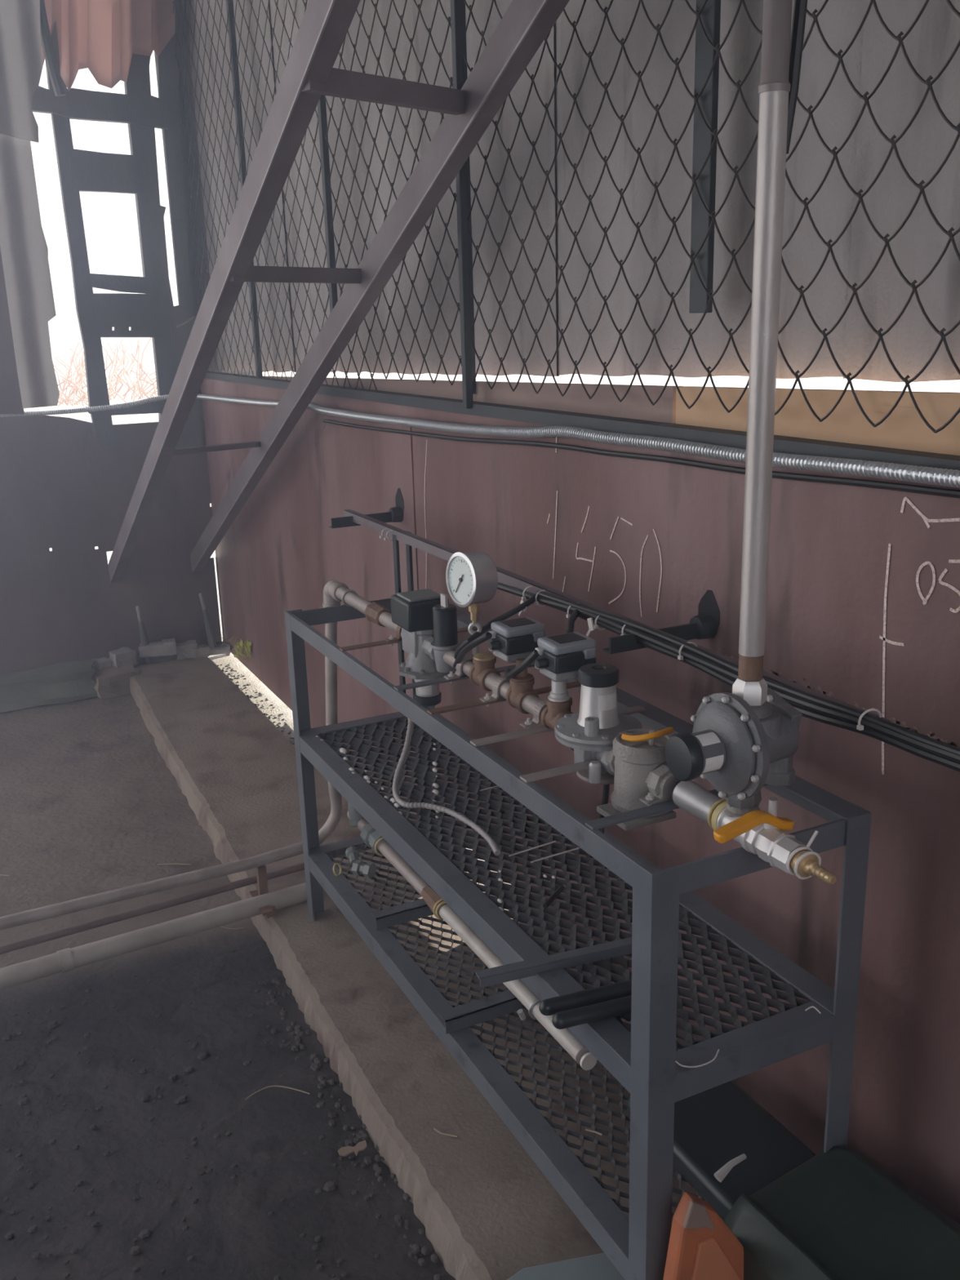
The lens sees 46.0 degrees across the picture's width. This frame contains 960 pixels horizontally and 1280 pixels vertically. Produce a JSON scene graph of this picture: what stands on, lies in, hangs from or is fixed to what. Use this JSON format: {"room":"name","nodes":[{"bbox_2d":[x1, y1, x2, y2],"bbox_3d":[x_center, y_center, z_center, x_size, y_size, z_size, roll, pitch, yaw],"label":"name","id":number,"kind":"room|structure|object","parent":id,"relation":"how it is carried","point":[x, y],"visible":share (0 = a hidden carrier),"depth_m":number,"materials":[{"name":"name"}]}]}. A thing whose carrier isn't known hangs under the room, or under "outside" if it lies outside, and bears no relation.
{"room":"industrial workshop","nodes":[
{"label":"industrial workshop","id":0,"kind":"room"},
{"bbox_2d":[0,248,24,414],"bbox_3d":[-2.333,-1.486,4.759,0.643,1.094,0.012,-9,18,-25],"label":"sheet","id":1,"kind":"object","parent":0,"point":[11,402],"visible":1,"depth_m":4.96,"materials":[{"name":"metal"}]},
{"bbox_2d":[0,133,59,408],"bbox_3d":[-2.171,-1.551,4.790,0.670,1.138,0.012,-9,18,-25],"label":"sheet","id":2,"kind":"object","parent":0,"point":[23,243],"visible":1,"depth_m":4.89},
{"bbox_2d":[0,0,66,142],"bbox_3d":[-2.108,-2.360,4.578,0.797,0.627,0.052,-9,18,-25],"label":"sheet","id":3,"kind":"object","parent":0,"point":[20,46],"depth_m":4.67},
{"bbox_2d":[0,0,256,674],"bbox_3d":[-2.397,-1.396,4.897,2.900,3.300,0.054,-9,18,-25],"label":"wall","id":4,"kind":"structure","parent":0,"point":[60,605],"depth_m":5.39,"materials":[{"name":"metal"}]},
{"bbox_2d":[31,21,202,448],"bbox_3d":[-1.633,-1.863,5.139,0.667,2.011,0.080,-9,18,-25],"label":"window","id":5,"kind":"structure","parent":4,"relation":"in","point":[152,313],"depth_m":5.14,"materials":[{"name":"metal"}]},
{"bbox_2d":[40,0,175,90],"bbox_3d":[-1.594,-2.629,4.853,0.609,0.532,0.068,-9,18,-25],"label":"sheet","id":6,"kind":"object","parent":5,"relation":"hanging from","point":[102,37],"visible":0.88,"depth_m":4.86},
{"bbox_2d":[176,315,195,327],"bbox_3d":[-1.381,-1.492,5.303,0.091,0.051,0.008,-9,18,-25],"label":"wire offcut","id":7,"kind":"object","parent":5,"relation":"attached to","point":[192,317],"visible":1,"depth_m":5.30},
{"bbox_2d":[136,640,231,665],"bbox_3d":[-1.548,0.078,5.623,0.699,0.040,0.110,-9,18,-25],"label":"sill","id":8,"kind":"structure","parent":4,"relation":"attached to","point":[140,660],"depth_m":5.56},
{"bbox_2d":[92,657,111,669],"bbox_3d":[-1.819,0.123,5.447,0.067,0.061,0.089,-14,20,-36],"label":"stone","id":9,"kind":"object","parent":8,"relation":"on","point":[101,663],"visible":0.73,"depth_m":5.42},
{"bbox_2d":[138,640,168,657],"bbox_3d":[-1.597,0.046,5.541,0.148,0.061,0.075,-6,17,-14],"label":"stone","id":10,"kind":"object","parent":8,"relation":"on","point":[155,648],"visible":0.95,"depth_m":5.51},
{"bbox_2d":[161,638,177,655],"bbox_3d":[-1.524,0.035,5.553,0.065,0.070,0.065,-8,17,-20],"label":"stone","id":11,"kind":"object","parent":8,"relation":"on","point":[171,642],"visible":0.96,"depth_m":5.53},
{"bbox_2d":[198,592,217,648],"bbox_3d":[-1.356,-0.080,5.662,0.099,0.313,0.044,12,21,39],"label":"stake","id":12,"kind":"object","parent":8,"relation":"on","point":[212,643],"visible":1,"depth_m":5.65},
{"bbox_2d":[219,631,255,664],"bbox_3d":[-1.196,0.030,5.504,0.102,0.115,0.642,-9,18,-25],"label":"stalks","id":13,"kind":"object","parent":8,"relation":"on","point":[230,639],"visible":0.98,"depth_m":5.43,"materials":[{"name":"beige plant"}]},
{"bbox_2d":[107,0,569,583],"bbox_3d":[-0.608,-0.882,3.295,0.445,2.415,4.838,-9,18,-25],"label":"ladder","id":14,"kind":"object","parent":4,"relation":"attached to","point":[309,73],"visible":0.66,"depth_m":2.68,"materials":[{"name":"metal"}]},
{"bbox_2d":[32,337,277,408],"bbox_3d":[-8.333,-6.395,26.536,6.936,1.511,3.217,-9,18,-25],"label":"bare shrub","id":15,"kind":"object","parent":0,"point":[76,388],"visible":0.32,"depth_m":25.92,"materials":[{"name":"brown plant"}]},
{"bbox_2d":[0,693,455,1279],"bbox_3d":[-1.428,1.343,1.566,4.200,0.023,8.100,-9,18,-25],"label":"floor","id":16,"kind":"structure","parent":0,"point":[90,803],"depth_m":2.65,"materials":[{"name":"concrete"}]},
{"bbox_2d":[0,659,97,712],"bbox_3d":[-2.062,0.218,5.274,0.552,0.147,0.230,-9,18,-25],"label":"plank","id":17,"kind":"object","parent":16,"relation":"on","point":[70,681],"visible":0.98,"depth_m":5.22,"materials":[{"name":"wood"}]},
{"bbox_2d":[90,663,140,698],"bbox_3d":[-1.759,0.189,5.402,0.222,0.110,0.244,-14,20,-36],"label":"concrete block","id":18,"kind":"object","parent":16,"relation":"on","point":[112,681],"visible":0.67,"depth_m":5.32,"materials":[{"name":"concrete"}]},
{"bbox_2d":[0,947,441,1279],"bbox_3d":[-0.659,1.098,2.330,0.912,0.019,1.560,-9,18,-25],"label":"gravel","id":19,"kind":"object","parent":16,"relation":"on","point":[361,1135],"visible":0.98,"depth_m":2.41,"materials":[{"name":"gravel"}]},
{"bbox_2d":[248,865,275,918],"bbox_3d":[-0.612,0.741,3.194,0.042,0.200,0.140,-9,18,-25],"label":"support","id":20,"kind":"object","parent":16,"relation":"on","point":[261,873],"visible":0.57,"depth_m":3.19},
{"bbox_2d":[0,862,304,954],"bbox_3d":[-1.121,0.782,3.011,1.494,0.022,0.022,-11,18,-29],"label":"pipe","id":21,"kind":"object","parent":20,"relation":"on","point":[39,939],"visible":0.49,"depth_m":3.11,"materials":[{"name":"metal"}]},
{"bbox_2d":[244,1085,310,1099],"bbox_3d":[-0.455,1.016,2.549,0.144,0.002,0.040,-3,16,-5],"label":"straw","id":22,"kind":"object","parent":16,"relation":"on","point":[268,1086],"visible":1,"depth_m":2.55,"materials":[{"name":"beige"}]},
{"bbox_2d":[337,1140,366,1155],"bbox_3d":[-0.262,1.061,2.354,0.063,0.003,0.036,-9,18,-25],"label":"dry leaf","id":23,"kind":"object","parent":16,"relation":"on","point":[360,1146],"visible":1,"depth_m":2.35,"materials":[{"name":"brown"}]},
{"bbox_2d":[208,632,484,861],"bbox_3d":[-0.605,0.385,4.949,0.680,0.150,3.150,-9,18,-25],"label":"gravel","id":24,"kind":"structure","parent":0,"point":[257,685],"depth_m":5.21,"materials":[{"name":"gravel"}]},
{"bbox_2d":[233,639,251,658],"bbox_3d":[-1.144,0.041,5.442,0.012,0.173,0.352,-9,18,-25],"label":"tuft","id":25,"kind":"object","parent":24,"relation":"on","point":[248,643],"visible":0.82,"depth_m":5.42,"materials":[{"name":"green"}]},
{"bbox_2d":[217,664,294,744],"bbox_3d":[-0.996,0.281,5.075,0.113,0.008,1.342,-9,18,-25],"label":"crumbs","id":26,"kind":"object","parent":24,"relation":"on","point":[260,694],"visible":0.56,"depth_m":5.15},
{"bbox_2d":[23,370,959,631],"bbox_3d":[-3.778,-1.029,10.655,60.000,0.280,60.000,-9,18,-25],"label":"ground","id":27,"kind":"structure","parent":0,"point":[815,383],"depth_m":26.94,"materials":[{"name":"white"}]},
{"bbox_2d":[185,0,959,382],"bbox_3d":[0.414,-1.337,1.952,0.031,1.937,7.860,-9,18,-25],"label":"wall","id":28,"kind":"structure","parent":0,"point":[923,148],"depth_m":2.34,"materials":[{"name":"metal"}]},
{"bbox_2d":[200,378,959,1224],"bbox_3d":[0.389,0.299,2.334,0.016,1.430,7.690,-9,18,-25],"label":"wall","id":29,"kind":"structure","parent":0,"point":[863,611],"depth_m":2.13,"materials":[{"name":"red metal"}]},
{"bbox_2d":[129,656,702,1279],"bbox_3d":[0.065,1.020,2.468,0.632,0.130,7.470,-9,18,-25],"label":"concrete curb","id":30,"kind":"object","parent":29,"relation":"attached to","point":[485,1207],"depth_m":2.64,"materials":[{"name":"concrete"}]},
{"bbox_2d":[108,646,137,667],"bbox_3d":[-1.726,0.096,5.466,0.113,0.102,0.090,-16,22,-41],"label":"stone","id":31,"kind":"object","parent":30,"relation":"on","point":[124,655],"visible":0.81,"depth_m":5.44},
{"bbox_2d":[135,605,153,663],"bbox_3d":[-1.645,-0.024,5.524,0.093,0.283,0.044,12,21,39],"label":"stake","id":32,"kind":"object","parent":30,"relation":"on","point":[144,637],"visible":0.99,"depth_m":5.52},
{"bbox_2d":[0,882,306,990],"bbox_3d":[-1.100,0.835,2.917,1.459,0.058,0.058,-11,18,-28],"label":"pipe","id":33,"kind":"object","parent":30,"relation":"on","point":[65,960],"visible":0.8,"depth_m":3.01,"materials":[{"name":"metal"}]},
{"bbox_2d":[175,640,197,659],"bbox_3d":[-1.457,0.049,5.614,0.110,0.079,0.080,-9,18,-25],"label":"stone","id":34,"kind":"object","parent":30,"relation":"on","point":[185,650],"visible":0.9,"depth_m":5.59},
{"bbox_2d":[194,644,209,658],"bbox_3d":[-1.391,0.057,5.627,0.077,0.057,0.067,-11,19,-31],"label":"stone","id":35,"kind":"object","parent":30,"relation":"on","point":[202,651],"visible":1,"depth_m":5.60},
{"bbox_2d":[205,643,231,655],"bbox_3d":[-1.322,0.048,5.685,0.134,0.038,0.078,-6,17,-14],"label":"stone","id":36,"kind":"object","parent":30,"relation":"on","point":[220,649],"visible":0.82,"depth_m":5.66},
{"bbox_2d":[433,1128,457,1137],"bbox_3d":[-0.071,1.001,2.296,0.055,0.003,0.009,7,18,27],"label":"straw","id":37,"kind":"object","parent":30,"relation":"on","point":[435,1129],"visible":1,"depth_m":2.29,"materials":[{"name":"beige"}]},
{"bbox_2d":[506,1253,625,1279],"bbox_3d":[0.156,1.108,1.847,0.251,0.030,0.216,-6,17,-14],"label":"steel offcut","id":38,"kind":"object","parent":30,"relation":"on","point":[597,1266],"visible":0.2,"depth_m":1.92,"materials":[{"name":"grey"}]},
{"bbox_2d":[284,598,871,1279],"bbox_3d":[0.047,0.510,2.417,0.398,0.879,1.640,-9,18,-25],"label":"rack","id":39,"kind":"object","parent":30,"relation":"on","point":[642,1054],"visible":0.86,"depth_m":2.00,"materials":[{"name":"metal"}]},
{"bbox_2d":[333,862,342,875],"bbox_3d":[-0.373,0.601,2.961,0.015,0.034,0.036,4,17,19],"label":"ring","id":40,"kind":"object","parent":39,"relation":"on","point":[335,864],"visible":1,"depth_m":2.96,"materials":[{"name":"beige"}]},
{"bbox_2d":[0,580,682,929],"bbox_3d":[-0.661,0.494,2.225,1.481,0.824,1.607,-9,18,-25],"label":"gas pipe","id":41,"kind":"object","parent":39,"relation":"on","point":[521,695],"visible":0.77,"depth_m":2.94,"materials":[{"name":"silver metal"}]},
{"bbox_2d":[391,588,461,706],"bbox_3d":[-0.109,0.017,2.510,0.134,0.278,0.228,-9,18,-25],"label":"valve","id":42,"kind":"object","parent":41,"relation":"attached to","point":[428,622],"visible":0.91,"depth_m":2.48,"materials":[{"name":"metal"}]},
{"bbox_2d":[414,678,439,697],"bbox_3d":[-0.119,0.099,2.561,0.058,0.058,0.058,-9,18,-25],"label":"cup","id":43,"kind":"object","parent":42,"relation":"on","point":[432,691],"depth_m":2.54,"materials":[{"name":"silver metal"}]},
{"bbox_2d":[445,551,497,661],"bbox_3d":[-0.013,-0.073,2.269,0.063,0.214,0.118,-12,19,-32],"label":"pressure gauge","id":44,"kind":"object","parent":41,"relation":"attached to","point":[471,578],"visible":0.99,"depth_m":2.24,"materials":[{"name":"silver metal"}]},
{"bbox_2d":[488,616,545,681],"bbox_3d":[0.070,0.019,2.140,0.102,0.103,0.088,-9,18,-25],"label":"switch","id":45,"kind":"object","parent":41,"relation":"on","point":[513,640],"visible":0.86,"depth_m":2.12,"materials":[{"name":"grey plastic"}]},
{"bbox_2d":[534,631,595,702],"bbox_3d":[0.146,0.052,1.992,0.102,0.113,0.068,-9,18,-25],"label":"switch","id":46,"kind":"object","parent":41,"relation":"on","point":[561,657],"visible":0.94,"depth_m":1.97,"materials":[{"name":"grey plastic"}]},
{"bbox_2d":[504,649,539,679],"bbox_3d":[0.066,0.044,2.075,0.035,0.102,0.199,-6,17,-13],"label":"lead","id":47,"kind":"object","parent":46,"relation":"attached to","point":[508,673],"visible":1,"depth_m":2.01,"materials":[{"name":"black rubber"}]},
{"bbox_2d":[554,662,642,784],"bbox_3d":[0.199,0.136,1.902,0.148,0.190,0.149,-9,18,-25],"label":"gas regulator","id":48,"kind":"object","parent":41,"relation":"attached to","point":[590,732],"visible":0.86,"depth_m":1.86,"materials":[{"name":"grey metal"}]},
{"bbox_2d":[598,784,609,833],"bbox_3d":[0.208,0.283,1.910,0.011,0.103,0.028,-9,18,-25],"label":"lead","id":49,"kind":"object","parent":48,"relation":"hanging from","point":[606,787],"visible":0.61,"depth_m":1.90,"materials":[{"name":"black rubber"}]},
{"bbox_2d":[596,726,679,831],"bbox_3d":[0.253,0.201,1.792,0.120,0.153,0.142,-9,18,-25],"label":"filter","id":50,"kind":"object","parent":41,"relation":"attached to","point":[637,758],"visible":0.86,"depth_m":1.76,"materials":[{"name":"silver metal"}]},
{"bbox_2d":[339,747,346,754],"bbox_3d":[-0.348,0.282,2.874,0.019,0.015,0.032,-9,18,-25],"label":"pebble","id":51,"kind":"object","parent":39,"relation":"on","point":[343,750],"depth_m":2.87,"materials":[{"name":"white stone"}]},
{"bbox_2d":[345,845,376,879],"bbox_3d":[-0.316,0.585,2.971,0.064,0.046,0.130,-9,18,-25],"label":"pipe fitting","id":52,"kind":"object","parent":39,"relation":"on","point":[368,869],"visible":1,"depth_m":2.94,"materials":[{"name":"grey"}]},
{"bbox_2d":[363,775,370,781],"bbox_3d":[-0.270,0.330,2.700,0.014,0.012,0.024,-15,21,-38],"label":"pebble","id":53,"kind":"object","parent":39,"relation":"on","point":[366,778],"depth_m":2.69,"materials":[{"name":"white stone"}]},
{"bbox_2d":[390,797,396,803],"bbox_3d":[-0.197,0.366,2.570,0.014,0.012,0.024,-15,21,-38],"label":"light","id":54,"kind":"object","parent":39,"relation":"on","point":[392,799],"depth_m":2.56,"materials":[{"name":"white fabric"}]},
{"bbox_2d":[432,789,439,795],"bbox_3d":[-0.102,0.351,2.611,0.014,0.011,0.024,-9,18,-25],"label":"light","id":55,"kind":"object","parent":39,"relation":"on","point":[436,792],"depth_m":2.61,"materials":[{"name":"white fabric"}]},
{"bbox_2d":[432,782,439,788],"bbox_3d":[-0.104,0.341,2.646,0.014,0.011,0.024,-9,18,-25],"label":"light","id":56,"kind":"object","parent":39,"relation":"on","point":[435,785],"depth_m":2.64,"materials":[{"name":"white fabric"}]},
{"bbox_2d":[392,718,500,855],"bbox_3d":[-0.110,0.253,2.394,0.144,0.287,0.434,-9,18,-25],"label":"hose","id":57,"kind":"object","parent":39,"relation":"on","point":[487,837],"visible":0.94,"depth_m":2.45,"materials":[{"name":"grey"}]},
{"bbox_2d":[346,801,596,1070],"bbox_3d":[-0.084,0.617,2.627,0.070,0.102,1.251,-9,18,-24],"label":"pipe","id":58,"kind":"object","parent":39,"relation":"on","point":[370,836],"visible":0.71,"depth_m":2.52,"materials":[{"name":"beige"}]},
{"bbox_2d":[326,829,705,1217],"bbox_3d":[0.051,0.745,2.483,0.377,0.007,1.627,-9,18,-25],"label":"shelf","id":59,"kind":"object","parent":39,"relation":"attached to","point":[585,1190],"depth_m":2.24,"materials":[{"name":"metal"}]},
{"bbox_2d":[508,840,555,856],"bbox_3d":[0.107,0.426,2.310,0.114,0.003,0.003,-11,19,-30],"label":"wire offcut","id":60,"kind":"object","parent":39,"relation":"on","point":[524,851],"visible":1,"depth_m":2.31,"materials":[{"name":"grey metal"}]},
{"bbox_2d":[475,937,631,987],"bbox_3d":[0.133,0.540,1.901,0.291,0.018,0.021,-7,17,-18],"label":"bar","id":61,"kind":"object","parent":39,"relation":"on","point":[526,968],"visible":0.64,"depth_m":1.89,"materials":[{"name":"paint"}]},
{"bbox_2d":[542,884,564,908],"bbox_3d":[0.137,0.476,2.100,0.010,0.012,0.082,6,18,26],"label":"black offcut","id":62,"kind":"object","parent":39,"relation":"on","point":[561,888],"visible":1,"depth_m":2.09,"materials":[{"name":"black rubber"}]},
{"bbox_2d":[530,847,578,862],"bbox_3d":[0.151,0.433,2.279,0.114,0.003,0.004,-10,18,-28],"label":"wire offcut","id":63,"kind":"object","parent":39,"relation":"on","point":[563,852],"visible":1,"depth_m":2.28,"materials":[{"name":"grey metal"}]},
{"bbox_2d":[317,716,811,1066],"bbox_3d":[0.045,0.414,2.389,0.387,0.010,1.627,-9,18,-25],"label":"shelf","id":64,"kind":"object","parent":39,"relation":"attached to","point":[772,1031],"depth_m":2.12,"materials":[{"name":"metal"}]},
{"bbox_2d":[538,979,631,1015],"bbox_3d":[0.181,0.563,1.786,0.188,0.025,0.025,-7,17,-18],"label":"rod","id":65,"kind":"object","parent":39,"relation":"on","point":[552,1006],"visible":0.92,"depth_m":1.77,"materials":[{"name":"grey plastic"}]},
{"bbox_2d":[551,995,631,1029],"bbox_3d":[0.187,0.574,1.748,0.162,0.025,0.025,-7,17,-18],"label":"rod","id":66,"kind":"object","parent":39,"relation":"on","point":[622,1006],"visible":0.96,"depth_m":1.73,"materials":[{"name":"grey plastic"}]},
{"bbox_2d":[585,1128,602,1135],"bbox_3d":[0.201,0.868,1.996,0.031,0.003,0.005,7,18,27],"label":"straw","id":67,"kind":"object","parent":39,"relation":"on","point":[588,1130],"visible":1,"depth_m":2.00,"materials":[{"name":"beige"}]},
{"bbox_2d":[675,1048,719,1067],"bbox_3d":[0.321,0.609,1.639,0.073,0.002,0.024,-7,17,-19],"label":"wire offcut","id":68,"kind":"object","parent":39,"relation":"on","point":[713,1059],"visible":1,"depth_m":1.63,"materials":[{"name":"white metal"}]},
{"bbox_2d":[672,780,836,884],"bbox_3d":[0.354,0.255,1.554,0.128,0.088,0.314,-9,18,-25],"label":"valve","id":69,"kind":"object","parent":39,"relation":"on","point":[759,833],"visible":0.94,"depth_m":1.52,"materials":[{"name":"silver"}]},
{"bbox_2d":[665,687,802,817],"bbox_3d":[0.364,0.166,1.578,0.220,0.198,0.150,-9,18,-25],"label":"gas regulator","id":70,"kind":"object","parent":69,"relation":"attached to","point":[739,747],"visible":0.95,"depth_m":1.53,"materials":[{"name":"silver metal"}]},
{"bbox_2d":[732,0,792,706],"bbox_3d":[0.346,-0.917,1.284,0.042,2.158,0.048,-9,18,-25],"label":"riser pipe","id":71,"kind":"object","parent":70,"relation":"attached to","point":[774,87],"visible":0.91,"depth_m":1.43,"materials":[{"name":"silver metal"}]},
{"bbox_2d":[737,653,763,681],"bbox_3d":[0.373,0.033,1.558,0.033,0.040,0.033,-9,18,-25],"label":"socket","id":72,"kind":"object","parent":71,"relation":"attached to","point":[750,665],"depth_m":1.55,"materials":[{"name":"metal"}]},
{"bbox_2d":[786,0,807,154],"bbox_3d":[0.363,-1.135,1.231,0.029,1.122,0.019,10,20,36],"label":"cable","id":73,"kind":"object","parent":71,"relation":"attached to","point":[800,6],"visible":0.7,"depth_m":1.35,"materials":[{"name":"black rubber"}]},
{"bbox_2d":[786,830,818,875],"bbox_3d":[0.425,0.283,1.488,0.052,0.056,0.011,-9,18,-25],"label":"cable tie","id":74,"kind":"object","parent":69,"relation":"attached to","point":[807,846],"visible":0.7,"depth_m":1.48,"materials":[{"name":"white plastic"}]},
{"bbox_2d":[794,851,821,879],"bbox_3d":[0.427,0.294,1.475,0.041,0.041,0.008,-7,17,-19],"label":"cable tie","id":75,"kind":"object","parent":69,"relation":"attached to","point":[808,853],"visible":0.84,"depth_m":1.47,"materials":[{"name":"white plastic"}]},
{"bbox_2d":[626,1080,959,1279],"bbox_3d":[0.640,0.965,1.609,0.361,0.235,1.100,-9,18,-25],"label":"case","id":76,"kind":"object","parent":30,"relation":"on","point":[795,1212],"visible":0.88,"depth_m":1.72,"materials":[{"name":"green plastic"}]},
{"bbox_2d":[0,393,959,488],"bbox_3d":[-0.419,-0.695,3.538,1.223,0.171,4.745,-15,21,-39],"label":"metal hose","id":77,"kind":"object","parent":29,"relation":"attached to","point":[905,473],"visible":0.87,"depth_m":2.19,"materials":[{"name":"silver metal"}]},
{"bbox_2d":[173,0,959,433],"bbox_3d":[-0.189,-1.514,2.939,0.012,1.782,5.122,-9,18,-25],"label":"chain link mesh","id":78,"kind":"object","parent":29,"relation":"attached to","point":[899,38],"visible":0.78,"depth_m":2.37,"materials":[{"name":"grey metal"}]},
{"bbox_2d":[317,94,337,313],"bbox_3d":[-0.499,-1.861,3.468,0.020,1.680,0.028,-9,18,-25],"label":"steel post","id":79,"kind":"object","parent":78,"relation":"attached to","point":[322,108],"visible":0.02,"depth_m":3.59,"materials":[{"name":"metal"}]},
{"bbox_2d":[688,0,720,313],"bbox_3d":[0.378,-1.407,1.824,0.014,1.690,0.052,-9,18,-25],"label":"metal bar","id":80,"kind":"object","parent":78,"relation":"attached to","point":[710,15],"visible":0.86,"depth_m":1.98,"materials":[{"name":"metal"}]},
{"bbox_2d":[204,371,959,470],"bbox_3d":[0.388,-0.390,2.139,0.056,0.058,7.680,-9,18,-25],"label":"pipe","id":81,"kind":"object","parent":29,"relation":"attached to","point":[719,437],"depth_m":2.27,"materials":[{"name":"metal"}]},
{"bbox_2d":[226,0,262,377],"bbox_3d":[-0.925,-1.959,4.356,0.020,1.960,0.030,-9,18,-25],"label":"steel post","id":82,"kind":"object","parent":81,"relation":"on","point":[230,21],"visible":0.51,"depth_m":4.35,"materials":[{"name":"metal"}]},
{"bbox_2d":[450,0,473,408],"bbox_3d":[-0.056,-1.505,2.607,0.020,1.910,0.022,-9,18,-25],"label":"steel post","id":83,"kind":"object","parent":81,"relation":"on","point":[455,5],"visible":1,"depth_m":2.75,"materials":[{"name":"metal"}]},
{"bbox_2d":[253,375,680,423],"bbox_3d":[-0.453,-0.858,3.821,0.025,0.154,3.745,-9,18,-25],"label":"plank","id":84,"kind":"object","parent":81,"relation":"on","point":[636,405],"visible":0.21,"depth_m":2.57,"materials":[{"name":"wood"}]},
{"bbox_2d":[461,0,475,394],"bbox_3d":[-0.048,-1.541,2.676,0.020,1.880,0.020,-9,18,-25],"label":"steel post","id":85,"kind":"object","parent":81,"relation":"on","point":[464,20],"visible":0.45,"depth_m":2.82,"materials":[{"name":"metal"}]},
{"bbox_2d":[675,386,959,455],"bbox_3d":[0.813,-0.244,1.365,0.025,0.147,1.895,-9,18,-25],"label":"plank","id":86,"kind":"object","parent":81,"relation":"on","point":[904,428],"visible":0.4,"depth_m":1.79,"materials":[{"name":"wood"}]},
{"bbox_2d":[328,506,890,720],"bbox_3d":[0.113,0.076,2.571,0.220,0.473,2.150,-9,18,-25],"label":"rail","id":87,"kind":"object","parent":29,"relation":"attached to","point":[703,626],"visible":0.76,"depth_m":2.50,"materials":[{"name":"metal"}]},
{"bbox_2d":[521,586,533,600],"bbox_3d":[0.107,-0.099,2.411,0.038,0.035,0.010,-8,17,-20],"label":"cable tie","id":88,"kind":"object","parent":87,"relation":"attached to","point":[528,587],"visible":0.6,"depth_m":2.40,"materials":[{"name":"white plastic"}]},
{"bbox_2d":[533,590,546,606],"bbox_3d":[0.131,-0.087,2.363,0.038,0.036,0.008,-9,18,-23],"label":"cable tie","id":89,"kind":"object","parent":87,"relation":"attached to","point":[535,602],"visible":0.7,"depth_m":2.36,"materials":[{"name":"white plastic"}]},
{"bbox_2d":[566,602,579,619],"bbox_3d":[0.190,-0.057,2.251,0.038,0.035,0.009,-8,17,-22],"label":"cable tie","id":90,"kind":"object","parent":87,"relation":"attached to","point":[568,615],"visible":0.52,"depth_m":2.25,"materials":[{"name":"white plastic"}]},
{"bbox_2d":[593,615,605,630],"bbox_3d":[0.235,-0.035,2.162,0.038,0.035,0.010,-8,17,-20],"label":"cable tie","id":91,"kind":"object","parent":87,"relation":"attached to","point":[596,626],"visible":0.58,"depth_m":2.16,"materials":[{"name":"white plastic"}]},
{"bbox_2d":[586,617,594,636],"bbox_3d":[0.207,-0.023,2.125,0.003,0.042,0.027,-9,18,-25],"label":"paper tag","id":92,"kind":"object","parent":91,"relation":"hanging from","point":[590,623],"visible":0.93,"depth_m":2.12,"materials":[{"name":"white paper"}]},
{"bbox_2d":[677,641,697,660],"bbox_3d":[0.355,0.020,1.929,0.038,0.035,0.009,-8,17,-22],"label":"cable tie","id":93,"kind":"object","parent":87,"relation":"attached to","point":[680,657],"visible":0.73,"depth_m":1.92,"materials":[{"name":"white plastic"}]},
{"bbox_2d":[497,582,959,772],"bbox_3d":[0.337,0.024,1.967,0.015,0.036,1.329,-9,18,-25],"label":"cable","id":94,"kind":"object","parent":87,"relation":"attached to","point":[806,713],"visible":0.59,"depth_m":1.66,"materials":[{"name":"black rubber"}]},
{"bbox_2d":[528,594,959,763],"bbox_3d":[0.371,0.035,1.889,0.015,0.042,1.163,-9,18,-25],"label":"cable","id":95,"kind":"object","parent":87,"relation":"attached to","point":[673,648],"visible":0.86,"depth_m":1.74,"materials":[{"name":"black rubber"}]},
{"bbox_2d":[453,594,538,658],"bbox_3d":[0.044,-0.021,2.328,0.205,0.119,0.082,-9,18,-25],"label":"lead","id":96,"kind":"object","parent":95,"relation":"hanging from","point":[531,600],"visible":0.83,"depth_m":2.34,"materials":[{"name":"black rubber"}]},
{"bbox_2d":[453,631,492,667],"bbox_3d":[-0.022,0.023,2.251,0.023,0.137,0.237,-7,17,-17],"label":"lead","id":97,"kind":"object","parent":96,"relation":"attached to","point":[486,636],"visible":0.98,"depth_m":2.20,"materials":[{"name":"black rubber"}]},
{"bbox_2d":[518,598,527,616],"bbox_3d":[0.089,-0.066,2.358,0.003,0.041,0.036,-9,18,-25],"label":"cable tie","id":98,"kind":"object","parent":96,"relation":"attached to","point":[522,600],"visible":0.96,"depth_m":2.35,"materials":[{"name":"white plastic"}]},
{"bbox_2d":[565,608,579,633],"bbox_3d":[0.173,-0.022,2.163,0.024,0.043,0.162,4,17,20],"label":"lead","id":99,"kind":"object","parent":95,"relation":"attached to","point":[575,614],"visible":0.52,"depth_m":2.17,"materials":[{"name":"black rubber"}]},
{"bbox_2d":[535,590,959,755],"bbox_3d":[0.376,0.027,1.875,0.012,0.029,1.137,-9,18,-25],"label":"cable","id":100,"kind":"object","parent":95,"relation":"on","point":[814,699],"visible":0.92,"depth_m":1.72,"materials":[{"name":"black rubber"}]},
{"bbox_2d":[856,708,881,730],"bbox_3d":[0.540,0.111,1.570,0.038,0.035,0.010,-8,17,-20],"label":"cable tie","id":101,"kind":"object","parent":87,"relation":"attached to","point":[859,726],"visible":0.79,"depth_m":1.56,"materials":[{"name":"white plastic"}]},
{"bbox_2d":[322,419,959,497],"bbox_3d":[0.091,-0.465,2.664,0.011,0.100,2.803,-9,18,-25],"label":"cable","id":102,"kind":"object","parent":29,"relation":"attached to","point":[807,477],"visible":0.98,"depth_m":2.07,"materials":[{"name":"black rubber"}]},
{"bbox_2d":[662,1191,743,1279],"bbox_3d":[0.393,0.966,1.714,0.283,0.397,0.038,-9,18,-25],"label":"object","id":103,"kind":"object","parent":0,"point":[702,1246],"depth_m":1.64,"materials":[{"name":"orange"}]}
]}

